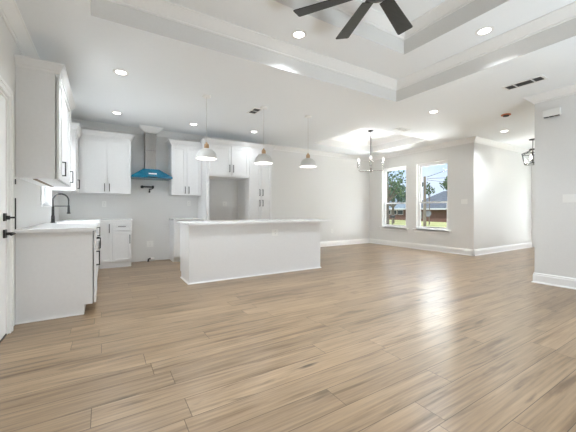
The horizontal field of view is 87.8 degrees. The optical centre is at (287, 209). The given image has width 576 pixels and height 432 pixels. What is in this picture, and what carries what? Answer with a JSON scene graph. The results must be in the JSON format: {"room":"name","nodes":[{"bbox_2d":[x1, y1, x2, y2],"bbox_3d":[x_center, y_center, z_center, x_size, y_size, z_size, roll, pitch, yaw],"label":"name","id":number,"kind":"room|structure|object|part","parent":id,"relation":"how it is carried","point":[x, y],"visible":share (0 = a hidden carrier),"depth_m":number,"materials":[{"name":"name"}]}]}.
{"room":"open-plan kitchen","nodes":[
{"label":"open-plan kitchen","id":0,"kind":"room"},
{"bbox_2d":[0,15,58,324],"bbox_3d":[-2.238,-0.390,2.100,0.150,3.001,8.320,0,0,-32],"label":"wall","id":1,"kind":"structure","parent":0,"point":[29,212],"depth_m":2.97,"materials":[{"name":"paint"}]},
{"bbox_2d":[0,75,15,342],"bbox_3d":[-2.293,0.014,2.272,0.205,2.192,1.074,0,0,-32],"label":"door","id":2,"kind":"structure","parent":1,"relation":"in","point":[7,233],"depth_m":2.66,"materials":[{"name":"paint"}]},
{"bbox_3d":[-2.291,0.060,2.273,0.050,2.076,0.866,0,0,-32],"label":"panel","id":3,"kind":"part","parent":2,"relation":"part of","materials":[{"name":"paint"}]},
{"bbox_3d":[-2.321,0.055,2.255,0.130,2.110,0.910,0,0,-32],"label":"frame","id":4,"kind":"part","parent":2,"relation":"part of","materials":[{"name":"paint"}]},
{"bbox_3d":[-2.417,0.210,2.595,0.080,0.072,0.151,0,0,-32],"label":"handle","id":5,"kind":"part","parent":2,"relation":"part of","materials":[{"name":"black metal"}]},
{"bbox_2d":[15,179,15,228],"bbox_3d":[-2.627,-0.053,2.887,0.008,0.484,0.016,0,0,-32],"label":"strip","id":6,"kind":"object","parent":1,"relation":"attached to","point":[15,179],"visible":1,"depth_m":2.88,"materials":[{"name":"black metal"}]},
{"bbox_2d":[14,54,75,186],"bbox_3d":[-2.823,-0.896,3.571,0.385,1.178,1.439,0,0,-32],"label":"upper cabinet","id":7,"kind":"object","parent":1,"relation":"attached to","point":[43,108],"visible":1,"depth_m":3.01,"materials":[{"name":"paint"}]},
{"bbox_3d":[-2.823,-1.435,3.571,0.385,0.100,1.439,0,0,-32],"label":"crown moulding","id":8,"kind":"part","parent":7,"relation":"part of","materials":[{"name":"paint"}]},
{"bbox_3d":[-2.445,-0.850,3.208,0.022,1.060,0.315,0,0,-32],"label":"door","id":9,"kind":"part","parent":7,"relation":"part of","materials":[{"name":"paint"}]},
{"bbox_3d":[-2.764,-0.850,3.728,0.022,1.060,0.885,0,0,-32],"label":"door","id":10,"kind":"part","parent":7,"relation":"part of","materials":[{"name":"paint"}]},
{"bbox_2d":[40,186,51,206],"bbox_3d":[-3.607,-0.575,4.381,0.160,1.070,0.940,0,0,-32],"label":"window","id":11,"kind":"structure","parent":1,"relation":"in","point":[41,187],"depth_m":4.13,"materials":[{"name":"white plastic"}]},
{"bbox_2d":[52,122,82,193],"bbox_3d":[-3.880,-0.866,5.296,0.387,1.101,1.150,0,0,-32],"label":"upper cabinet","id":12,"kind":"object","parent":1,"relation":"attached to","point":[76,132],"visible":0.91,"depth_m":4.93,"materials":[{"name":"paint"}]},
{"bbox_3d":[-3.679,-0.807,5.205,0.022,0.975,0.650,0,0,-32],"label":"door","id":13,"kind":"part","parent":12,"relation":"part of","materials":[{"name":"paint"}]},
{"bbox_3d":[-3.778,-1.358,5.131,0.387,0.116,0.762,0,0,-32],"label":"crown moulding","id":14,"kind":"part","parent":12,"relation":"part of","materials":[{"name":"paint"}]},
{"bbox_2d":[59,127,368,261],"bbox_3d":[-0.851,-0.390,7.918,8.595,3.001,0.150,0,0,-32],"label":"wall","id":15,"kind":"structure","parent":0,"point":[335,190],"depth_m":7.43,"materials":[{"name":"paint"}]},
{"bbox_2d":[79,129,134,194],"bbox_3d":[-3.566,-0.908,5.928,0.922,1.186,0.400,0,0,-32],"label":"upper cabinet","id":16,"kind":"object","parent":15,"relation":"attached to","point":[104,163],"visible":0.99,"depth_m":5.78,"materials":[{"name":"paint"}]},
{"bbox_3d":[-3.687,-0.850,5.703,0.401,1.060,0.022,0,0,-32],"label":"door","id":17,"kind":"part","parent":16,"relation":"part of","materials":[{"name":"paint"}]},
{"bbox_3d":[-3.553,-1.443,5.936,0.892,0.116,0.400,0,0,-32],"label":"crown moulding","id":18,"kind":"part","parent":16,"relation":"part of","materials":[{"name":"paint"}]},
{"bbox_3d":[-3.335,-0.850,5.918,0.404,1.060,0.022,0,0,-32],"label":"door","id":19,"kind":"part","parent":16,"relation":"part of","materials":[{"name":"paint"}]},
{"bbox_2d":[141,185,153,192],"bbox_3d":[-3.025,-0.444,6.439,0.257,0.157,0.098,0,0,-32],"label":"pot filler","id":20,"kind":"object","parent":15,"relation":"attached to","point":[142,186],"visible":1,"depth_m":6.42,"materials":[{"name":"black metal"}]},
{"bbox_2d":[147,241,152,246],"bbox_3d":[-2.998,0.745,6.508,0.130,0.130,0.008,0,0,-32],"label":"electrical outlet","id":21,"kind":"object","parent":15,"relation":"attached to","point":[149,243],"visible":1,"depth_m":6.50,"materials":[{"name":"white plastic"}]},
{"bbox_2d":[131,133,172,180],"bbox_3d":[-2.877,-1.127,6.290,0.770,0.965,0.503,0,0,-32],"label":"range hood","id":22,"kind":"object","parent":15,"relation":"attached to","point":[149,172],"visible":0.92,"depth_m":6.28,"materials":[{"name":"metal"}]},
{"bbox_2d":[166,139,201,195],"bbox_3d":[-2.324,-0.908,6.690,0.705,1.186,0.400,0,0,-32],"label":"upper cabinet","id":23,"kind":"object","parent":15,"relation":"attached to","point":[185,169],"visible":0.98,"depth_m":6.57,"materials":[{"name":"paint"}]},
{"bbox_3d":[-2.367,-0.850,6.512,0.312,1.060,0.022,0,0,-32],"label":"door","id":24,"kind":"part","parent":23,"relation":"part of","materials":[{"name":"paint"}]},
{"bbox_3d":[-2.324,-1.443,6.690,0.705,0.116,0.400,0,0,-32],"label":"crown moulding","id":25,"kind":"part","parent":23,"relation":"part of","materials":[{"name":"paint"}]},
{"bbox_3d":[-2.092,-0.850,6.680,0.312,1.060,0.022,0,0,-32],"label":"door","id":26,"kind":"part","parent":23,"relation":"part of","materials":[{"name":"paint"}]},
{"bbox_2d":[209,138,249,180],"bbox_3d":[-1.468,-1.133,6.992,0.931,0.806,0.780,0,0,-32],"label":"upper cabinet","id":27,"kind":"object","parent":15,"relation":"attached to","point":[232,163],"visible":0.96,"depth_m":6.71,"materials":[{"name":"paint"}]},
{"bbox_3d":[-1.488,-1.087,6.605,0.483,0.655,0.022,0,0,-32],"label":"door","id":28,"kind":"part","parent":27,"relation":"part of","materials":[{"name":"paint"}]},
{"bbox_3d":[-1.280,-1.478,6.686,0.931,0.116,0.062,0,0,-32],"label":"crown moulding","id":29,"kind":"part","parent":27,"relation":"part of","materials":[{"name":"paint"}]},
{"bbox_3d":[-1.091,-1.087,6.848,0.428,0.655,0.022,0,0,-32],"label":"door","id":30,"kind":"part","parent":27,"relation":"part of","materials":[{"name":"paint"}]},
{"bbox_2d":[0,0,575,160],"bbox_3d":[2.744,-1.673,5.154,11.535,0.112,8.320,0,0,-32],"label":"crown molding","id":31,"kind":"structure","parent":15,"relation":"attached to","point":[9,11],"depth_m":6.18,"materials":[{"name":"paint"}]},
{"bbox_2d":[320,238,368,246],"bbox_3d":[0.991,1.035,8.941,4.085,0.150,0.030,0,0,-32],"label":"baseboard","id":32,"kind":"structure","parent":15,"relation":"attached to","point":[355,241],"depth_m":9.40,"materials":[{"name":"paint"}]},
{"bbox_2d":[0,243,575,431],"bbox_3d":[2.744,1.210,5.154,11.835,0.200,8.620,0,0,-32],"label":"floor","id":33,"kind":"structure","parent":0,"point":[376,337],"depth_m":2.31,"materials":[{"name":"brown wood"}]},
{"bbox_2d":[15,229,99,324],"bbox_3d":[-2.501,0.667,3.339,0.692,0.885,0.632,0,0,-32],"label":"base cabinet","id":34,"kind":"object","parent":33,"relation":"on","point":[56,272],"visible":0.92,"depth_m":3.06,"materials":[{"name":"paint"}]},
{"bbox_3d":[-2.249,0.323,3.501,0.022,0.165,0.610,0,0,-32],"label":"drawer","id":35,"kind":"part","parent":34,"relation":"part of","materials":[{"name":"paint"}]},
{"bbox_3d":[-2.249,0.710,3.501,0.022,0.580,0.610,0,0,-32],"label":"door","id":36,"kind":"part","parent":34,"relation":"part of","materials":[{"name":"paint"}]},
{"bbox_2d":[97,238,100,277],"bbox_3d":[-3.236,0.782,4.530,0.683,0.655,0.920,0,0,-32],"label":"base cabinet","id":37,"kind":"object","parent":34,"relation":"attached to","point":[100,238],"visible":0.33,"depth_m":4.63,"materials":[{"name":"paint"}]},
{"bbox_3d":[-2.865,0.733,4.489,0.022,0.535,0.450,0,0,-32],"label":"door","id":38,"kind":"part","parent":37,"relation":"part of","materials":[{"name":"paint"}]},
{"bbox_2d":[100,221,130,268],"bbox_3d":[-3.415,0.667,5.929,0.530,0.885,0.556,0,0,-32],"label":"base cabinet","id":39,"kind":"object","parent":33,"relation":"on","point":[115,250],"visible":0.97,"depth_m":5.72,"materials":[{"name":"paint"}]},
{"bbox_3d":[-3.431,0.620,5.649,0.192,0.760,0.022,0,0,-32],"label":"door","id":40,"kind":"part","parent":39,"relation":"part of","materials":[{"name":"paint"}]},
{"bbox_3d":[-3.207,0.323,5.786,0.314,0.165,0.022,0,0,-32],"label":"drawer","id":41,"kind":"part","parent":39,"relation":"part of","materials":[{"name":"paint"}]},
{"bbox_3d":[-3.207,0.710,5.786,0.314,0.580,0.022,0,0,-32],"label":"door","id":42,"kind":"part","parent":39,"relation":"part of","materials":[{"name":"paint"}]},
{"bbox_2d":[170,220,203,261],"bbox_3d":[-2.248,0.667,6.645,0.623,0.885,0.556,0,0,-32],"label":"base cabinet","id":43,"kind":"object","parent":33,"relation":"on","point":[174,226],"visible":0.33,"depth_m":6.33,"materials":[{"name":"paint"}]},
{"bbox_3d":[-2.127,0.323,6.448,0.613,0.165,0.022,0,0,-32],"label":"drawer","id":44,"kind":"part","parent":43,"relation":"part of","materials":[{"name":"paint"}]},
{"bbox_3d":[-2.260,0.710,6.366,0.302,0.580,0.022,0,0,-32],"label":"door","id":45,"kind":"part","parent":43,"relation":"part of","materials":[{"name":"paint"}]},
{"bbox_2d":[169,218,203,219],"bbox_3d":[-2.260,0.208,6.655,0.633,0.032,0.526,0,0,-32],"label":"countertop","id":46,"kind":"structure","parent":43,"relation":"on","point":[169,218],"depth_m":6.54,"materials":[{"name":"white stone"}]},
{"bbox_2d":[198,137,209,220],"bbox_3d":[-1.926,-0.213,6.723,0.127,2.646,0.760,0,0,-32],"label":"panel","id":47,"kind":"object","parent":33,"relation":"on","point":[203,200],"visible":0.4,"depth_m":6.56,"materials":[{"name":"paint"}]},
{"bbox_3d":[-1.814,-1.478,6.540,0.127,0.116,0.332,0,0,-32],"label":"crown moulding","id":48,"kind":"part","parent":47,"relation":"part of","materials":[{"name":"paint"}]},
{"bbox_2d":[180,222,320,284],"bbox_3d":[-0.594,0.667,5.360,2.482,0.885,0.672,0,0,-32],"label":"kitchen island","id":49,"kind":"object","parent":33,"relation":"on","point":[218,252],"visible":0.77,"depth_m":4.93,"materials":[{"name":"paint"}]},
{"bbox_2d":[177,219,331,224],"bbox_3d":[-0.505,0.208,5.344,2.655,0.032,0.780,0,0,-32],"label":"island countertop","id":50,"kind":"structure","parent":49,"relation":"on","point":[268,220],"depth_m":4.93,"materials":[{"name":"white stone"}]},
{"bbox_2d":[272,229,277,235],"bbox_3d":[-0.224,0.395,5.206,0.118,0.118,0.008,0,0,-32],"label":"electrical outlet","id":51,"kind":"object","parent":49,"relation":"attached to","point":[274,231],"visible":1,"depth_m":5.20,"materials":[{"name":"white plastic"}]},
{"bbox_2d":[238,143,275,219],"bbox_3d":[-0.787,-0.213,7.409,0.662,2.646,0.780,0,0,-32],"label":"pantry cabinet","id":52,"kind":"object","parent":33,"relation":"on","point":[254,192],"visible":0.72,"depth_m":7.12,"materials":[{"name":"paint"}]},
{"bbox_3d":[-0.775,0.362,7.042,0.290,1.285,0.022,0,0,-32],"label":"door","id":53,"kind":"part","parent":52,"relation":"part of","materials":[{"name":"paint"}]},
{"bbox_3d":[-0.775,-0.858,7.042,0.290,1.115,0.022,0,0,-32],"label":"door","id":54,"kind":"part","parent":52,"relation":"part of","materials":[{"name":"paint"}]},
{"bbox_3d":[-0.787,-1.478,7.409,0.662,0.116,0.780,0,0,-32],"label":"crown moulding","id":55,"kind":"part","parent":52,"relation":"part of","materials":[{"name":"paint"}]},
{"bbox_3d":[-0.519,0.362,7.199,0.290,1.285,0.022,0,0,-32],"label":"door","id":56,"kind":"part","parent":52,"relation":"part of","materials":[{"name":"paint"}]},
{"bbox_3d":[-0.519,-0.858,7.199,0.290,1.115,0.022,0,0,-32],"label":"door","id":57,"kind":"part","parent":52,"relation":"part of","materials":[{"name":"paint"}]},
{"bbox_3d":[-3.781,0.668,5.385,0.647,0.885,1.102,0,0,-32],"label":"base cabinet","id":58,"kind":"object","parent":33,"relation":"on","visible":0},
{"bbox_2d":[14,219,131,232],"bbox_3d":[-2.968,0.208,4.584,1.198,0.032,3.318,0,0,-32],"label":"countertop","id":59,"kind":"structure","parent":58,"relation":"on","point":[45,227],"depth_m":3.23,"materials":[{"name":"white stone"}]},
{"bbox_2d":[50,193,70,222],"bbox_3d":[-3.356,-0.026,4.418,0.133,0.437,0.223,0,0,33],"label":"kitchen faucet","id":60,"kind":"object","parent":59,"relation":"on","point":[68,206],"visible":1,"depth_m":4.38,"materials":[{"name":"black metal"}]},
{"bbox_3d":[-3.431,0.072,4.372,0.060,0.240,0.059,0,0,-32],"label":"post","id":61,"kind":"part","parent":60,"relation":"part of","materials":[{"name":"black metal"}]},
{"bbox_2d":[57,220,99,240],"bbox_3d":[-3.166,0.314,4.575,0.500,0.272,0.784,0,0,-32],"label":"sink","id":62,"kind":"object","parent":59,"relation":"in","point":[87,221],"visible":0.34,"depth_m":4.36,"materials":[{"name":"white"}]},
{"bbox_2d":[15,0,575,156],"bbox_3d":[2.744,-2.025,5.154,11.835,0.590,8.620,0,0,-32],"label":"ceiling","id":63,"kind":"structure","parent":0,"point":[170,65],"depth_m":3.89,"materials":[{"name":"paint"}]},
{"bbox_2d":[111,111,122,114],"bbox_3d":[-3.050,-1.724,5.342,0.183,0.010,0.183,0,0,-32],"label":"recessed light","id":64,"kind":"object","parent":63,"relation":"in","point":[113,112],"visible":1,"depth_m":5.31,"materials":[{"name":"white plastic"}]},
{"bbox_2d":[113,69,128,75],"bbox_3d":[-2.098,-1.724,3.763,0.183,0.010,0.183,0,0,-32],"label":"recessed light","id":65,"kind":"object","parent":63,"relation":"in","point":[122,72],"visible":1,"depth_m":3.76,"materials":[{"name":"white plastic"}]},
{"bbox_2d":[196,94,216,159],"bbox_3d":[-1.238,-1.252,4.555,0.312,0.954,0.312,0,0,-32],"label":"pendant lamp","id":66,"kind":"object","parent":63,"relation":"hanging from","point":[205,153],"visible":1,"depth_m":4.51,"materials":[{"name":"white metal"}]},
{"bbox_3d":[-1.238,-0.854,4.555,0.312,0.158,0.312,0,0,-32],"label":"lamp shade","id":67,"kind":"part","parent":66,"relation":"part of","materials":[{"name":"white metal"}]},
{"bbox_3d":[-1.238,-1.358,4.555,0.006,0.696,0.006,0,0,36],"label":"cord","id":68,"kind":"part","parent":66,"relation":"part of","materials":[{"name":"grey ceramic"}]},
{"bbox_2d":[247,107,261,114],"bbox_3d":[-0.583,-1.724,5.237,0.170,0.010,0.320,0,0,-32],"label":"ceiling vent","id":69,"kind":"object","parent":63,"relation":"in","point":[254,110],"visible":0.98,"depth_m":5.23,"materials":[{"name":"white plastic"}]},
{"bbox_2d":[254,106,272,164],"bbox_3d":[-0.411,-1.257,5.061,0.312,0.944,0.312,0,0,-32],"label":"pendant lamp","id":70,"kind":"object","parent":63,"relation":"hanging from","point":[262,159],"visible":1,"depth_m":5.01,"materials":[{"name":"white metal"}]},
{"bbox_3d":[-0.411,-0.864,5.061,0.312,0.158,0.312,0,0,-32],"label":"lamp shade","id":71,"kind":"part","parent":70,"relation":"part of","materials":[{"name":"white metal"}]},
{"bbox_3d":[-0.411,-1.363,5.061,0.006,0.686,0.006,0,0,-9],"label":"cord","id":72,"kind":"part","parent":70,"relation":"part of","materials":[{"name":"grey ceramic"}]},
{"bbox_2d":[291,29,306,38],"bbox_3d":[0.127,-2.014,3.446,0.183,0.010,0.183,0,0,-32],"label":"recessed light","id":73,"kind":"object","parent":63,"relation":"in","point":[297,34],"visible":1,"depth_m":3.44,"materials":[{"name":"white plastic"}]},
{"bbox_2d":[300,115,316,167],"bbox_3d":[0.371,-1.262,5.541,0.312,0.934,0.312,0,0,-32],"label":"pendant lamp","id":74,"kind":"object","parent":63,"relation":"hanging from","point":[307,162],"visible":1,"depth_m":5.46,"materials":[{"name":"white metal"}]},
{"bbox_3d":[0.371,-0.874,5.541,0.312,0.158,0.312,0,0,-32],"label":"lamp shade","id":75,"kind":"part","parent":74,"relation":"part of","materials":[{"name":"white metal"}]},
{"bbox_2d":[107,0,575,90],"bbox_3d":[0.793,-1.964,2.428,4.096,0.112,3.070,0,0,-32],"label":"trim","id":76,"kind":"structure","parent":63,"relation":"attached to","point":[160,8],"depth_m":3.45,"materials":[{"name":"paint"}]},
{"bbox_2d":[293,0,412,38],"bbox_3d":[0.745,-2.047,2.481,1.469,0.544,1.476,0,0,-32],"label":"ceiling fan","id":77,"kind":"object","parent":63,"relation":"hanging from","point":[397,18],"visible":1,"depth_m":2.80,"materials":[{"name":"grey wood"}]},
{"bbox_3d":[0.337,-1.840,2.689,0.575,0.039,0.150,0,0,25],"label":"blade","id":78,"kind":"part","parent":77,"relation":"part of","materials":[{"name":"grey wood"}]},
{"bbox_3d":[0.645,-1.840,2.941,0.150,0.039,0.575,0,0,-14],"label":"blade","id":79,"kind":"part","parent":77,"relation":"part of","materials":[{"name":"grey wood"}]},
{"bbox_3d":[1.033,-1.840,2.857,0.150,0.039,0.575,0,0,38],"label":"blade","id":80,"kind":"part","parent":77,"relation":"part of","materials":[{"name":"grey wood"}]},
{"bbox_2d":[329,135,410,145],"bbox_3d":[2.083,-1.958,7.643,2.210,0.112,1.815,0,0,-32],"label":"trim","id":81,"kind":"structure","parent":63,"relation":"attached to","point":[398,137],"depth_m":8.44,"materials":[{"name":"paint"}]},
{"bbox_2d":[357,130,384,171],"bbox_3d":[2.110,-1.484,7.627,0.514,1.059,0.514,0,0,-32],"label":"chandelier","id":82,"kind":"object","parent":63,"relation":"hanging from","point":[370,131],"visible":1,"depth_m":7.59,"materials":[{"name":"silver metal"}]},
{"bbox_2d":[316,0,473,39],"bbox_3d":[0.752,-2.264,2.489,2.774,0.112,1.618,0,0,-32],"label":"trim","id":83,"kind":"structure","parent":63,"relation":"attached to","point":[373,17],"depth_m":3.50,"materials":[{"name":"paint"}]},
{"bbox_2d":[393,127,409,131],"bbox_3d":[2.458,-1.724,6.457,0.360,0.010,0.170,0,0,-32],"label":"ceiling vent","id":84,"kind":"object","parent":63,"relation":"in","point":[399,128],"visible":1,"depth_m":6.44,"materials":[{"name":"white plastic"}]},
{"bbox_2d":[475,26,493,35],"bbox_3d":[2.216,-2.014,3.378,0.183,0.010,0.183,0,0,-32],"label":"recessed light","id":85,"kind":"object","parent":63,"relation":"in","point":[485,30],"visible":1,"depth_m":3.37,"materials":[{"name":"white plastic"}]},
{"bbox_2d":[501,75,547,90],"bbox_3d":[3.220,-1.724,4.085,0.200,0.010,0.460,0,0,-32],"label":"ceiling vent","id":86,"kind":"object","parent":63,"relation":"in","point":[541,77],"visible":1,"depth_m":4.07,"materials":[{"name":"white plastic"}]},
{"bbox_2d":[521,138,534,164],"bbox_3d":[6.000,-1.420,7.338,0.478,0.618,0.487,0,0,-32],"label":"lantern pendant","id":87,"kind":"object","parent":63,"relation":"hanging from","point":[531,158],"visible":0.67,"depth_m":7.34,"materials":[{"name":"black metal"}]},
{"bbox_2d":[369,142,476,249],"bbox_3d":[3.656,-0.390,8.645,0.150,3.001,3.320,0,0,-32],"label":"wall","id":88,"kind":"structure","parent":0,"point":[462,159],"depth_m":7.86,"materials":[{"name":"paint"}]},
{"bbox_2d":[379,166,408,230],"bbox_3d":[3.277,-0.338,9.205,0.200,1.925,1.060,0,0,-32],"label":"window","id":89,"kind":"structure","parent":88,"relation":"attached to","point":[385,226],"depth_m":9.55,"materials":[{"name":"white plastic"}]},
{"bbox_3d":[3.248,0.550,9.187,0.130,0.024,1.060,0,0,-32],"label":"sill","id":90,"kind":"part","parent":89,"relation":"part of","materials":[{"name":"paint"}]},
{"bbox_3d":[3.333,-0.375,9.239,0.070,1.850,0.910,0,0,-32],"label":"frame","id":91,"kind":"part","parent":89,"relation":"part of","materials":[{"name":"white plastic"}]},
{"bbox_3d":[3.346,-0.718,9.247,0.028,1.075,0.820,0,0,-32],"label":"sash","id":92,"kind":"part","parent":89,"relation":"part of","materials":[{"name":"white plastic"}]},
{"bbox_3d":[3.319,0.142,9.231,0.028,0.725,0.820,0,0,-32],"label":"sash","id":93,"kind":"part","parent":89,"relation":"part of","materials":[{"name":"white plastic"}]},
{"bbox_2d":[369,238,473,255],"bbox_3d":[3.579,1.035,8.598,0.030,0.150,3.320,0,0,-32],"label":"baseboard","id":94,"kind":"structure","parent":88,"relation":"attached to","point":[470,252],"depth_m":8.25,"materials":[{"name":"paint"}]},
{"bbox_2d":[413,159,450,233],"bbox_3d":[3.925,-0.338,8.148,0.200,1.925,1.080,0,0,-32],"label":"window","id":95,"kind":"structure","parent":88,"relation":"attached to","point":[443,230],"depth_m":8.44,"materials":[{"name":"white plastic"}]},
{"bbox_3d":[3.896,0.550,8.130,0.130,0.024,1.080,0,0,-32],"label":"sill","id":96,"kind":"part","parent":95,"relation":"part of","materials":[{"name":"paint"}]},
{"bbox_3d":[3.967,0.142,8.174,0.028,0.725,0.840,0,0,-32],"label":"sash","id":97,"kind":"part","parent":95,"relation":"part of","materials":[{"name":"white plastic"}]},
{"bbox_3d":[3.994,-0.718,8.190,0.028,1.075,0.840,0,0,-32],"label":"sash","id":98,"kind":"part","parent":95,"relation":"part of","materials":[{"name":"clear glass"}]},
{"bbox_2d":[461,199,466,203],"bbox_3d":[4.340,-0.200,7.376,0.008,0.115,0.150,0,0,-32],"label":"light switch","id":99,"kind":"object","parent":88,"relation":"attached to","point":[463,201],"visible":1,"depth_m":7.38,"materials":[{"name":"white plastic"}]},
{"bbox_2d":[477,143,530,248],"bbox_3d":[5.865,-0.390,8.141,3.090,3.001,0.150,0,0,-32],"label":"wall","id":100,"kind":"structure","parent":0,"point":[503,178],"depth_m":7.92,"materials":[{"name":"paint"}]},
{"bbox_2d":[474,242,531,255],"bbox_3d":[5.848,1.035,8.025,3.240,0.150,0.030,0,0,-32],"label":"baseboard","id":101,"kind":"structure","parent":100,"relation":"attached to","point":[477,252],"depth_m":7.88,"materials":[{"name":"paint"}]},
{"bbox_2d":[531,155,534,246],"bbox_3d":[7.770,-0.390,8.133,0.150,3.001,2.155,0,0,-32],"label":"wall","id":102,"kind":"structure","parent":0,"point":[532,166],"depth_m":8.84,"materials":[{"name":"paint"}]},
{"bbox_2d":[535,94,575,277],"bbox_3d":[4.651,-0.390,3.282,0.140,3.001,3.135,0,0,-32],"label":"wall","id":103,"kind":"structure","parent":0,"point":[555,137],"depth_m":4.37,"materials":[{"name":"paint"}]},
{"bbox_2d":[543,107,560,117],"bbox_3d":[3.862,-1.416,4.385,0.050,0.108,0.200,0,0,-32],"label":"door chime","id":104,"kind":"object","parent":103,"relation":"attached to","point":[556,111],"visible":1,"depth_m":4.37,"materials":[{"name":"white plastic"}]},
{"bbox_2d":[531,272,575,289],"bbox_3d":[6.782,1.035,4.606,5.220,0.150,3.165,0,0,-32],"label":"baseboard","id":105,"kind":"structure","parent":103,"relation":"attached to","point":[559,281],"depth_m":4.37,"materials":[{"name":"paint"}]},
{"bbox_2d":[563,194,575,202],"bbox_3d":[3.979,-0.160,4.233,0.008,0.114,0.128,0,0,-32],"label":"light switch","id":106,"kind":"object","parent":103,"relation":"attached to","point":[566,197],"visible":1,"depth_m":4.23,"materials":[{"name":"white plastic"}]},
{"label":"outside","id":107,"kind":"structure","parent":0,"visible":0},
{"bbox_2d":[389,220,446,226],"bbox_3d":[13.197,1.910,55.008,160.000,0.001,160.000,0,0,-32],"label":"lawn","id":108,"kind":"structure","parent":107,"point":[397,222],"depth_m":41.45,"materials":[{"name":"green plant"}]},
{"bbox_2d":[389,198,405,219],"bbox_3d":[21.931,-0.290,62.707,11.260,4.400,15.320,0,0,-32],"label":"brick house","id":109,"kind":"structure","parent":108,"relation":"on","point":[400,214],"depth_m":55.73,"materials":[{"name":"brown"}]},
{"bbox_2d":[389,182,405,222],"bbox_3d":[14.563,-1.137,43.200,3.460,6.110,7.188,0,0,-32],"label":"bushy tree","id":110,"kind":"object","parent":108,"relation":"on","point":[398,198],"visible":0.2,"depth_m":41.87,"materials":[{"name":"green plant"}]},
{"bbox_2d":[422,176,425,225],"bbox_3d":[14.896,-0.865,32.864,0.585,5.550,0.328,0,0,-17],"label":"utility pole","id":111,"kind":"object","parent":108,"relation":"on","point":[424,177],"visible":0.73,"depth_m":32.78,"materials":[{"name":"grey wood"}]},
{"bbox_2d":[402,191,446,221],"bbox_3d":[29.189,-0.640,47.041,11.260,5.100,18.020,0,0,-32],"label":"brick house","id":112,"kind":"structure","parent":108,"relation":"on","point":[438,210],"depth_m":47.64,"materials":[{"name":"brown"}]},
{"bbox_2d":[422,182,434,223],"bbox_3d":[18.647,-0.900,39.534,1.323,5.625,1.647,0,0,-32],"label":"sparse tree","id":113,"kind":"object","parent":108,"relation":"on","point":[428,191],"visible":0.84,"depth_m":39.43,"materials":[{"name":"green plant"}]},
{"bbox_2d":[439,177,446,189],"bbox_3d":[19.706,-1.225,36.680,2.418,6.275,1.925,0,0,37],"label":"sparse tree","id":114,"kind":"object","parent":108,"relation":"on","point":[444,183],"visible":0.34,"depth_m":36.95,"materials":[{"name":"green plant"}]},
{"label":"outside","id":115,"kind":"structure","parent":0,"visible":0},
{"bbox_3d":[-3.002,1.925,45.078,7.000,0.070,160.000,0,0,-32],"label":"street","id":116,"kind":"object","parent":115,"visible":0},
{"bbox_2d":[386,170,405,223],"bbox_3d":[8.933,-1.228,27.120,4.340,6.288,2.415,0,0,42],"label":"leafy tree","id":117,"kind":"object","parent":116,"relation":"on","point":[400,179],"visible":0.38,"depth_m":26.56,"materials":[{"name":"green plant"}]}
]}

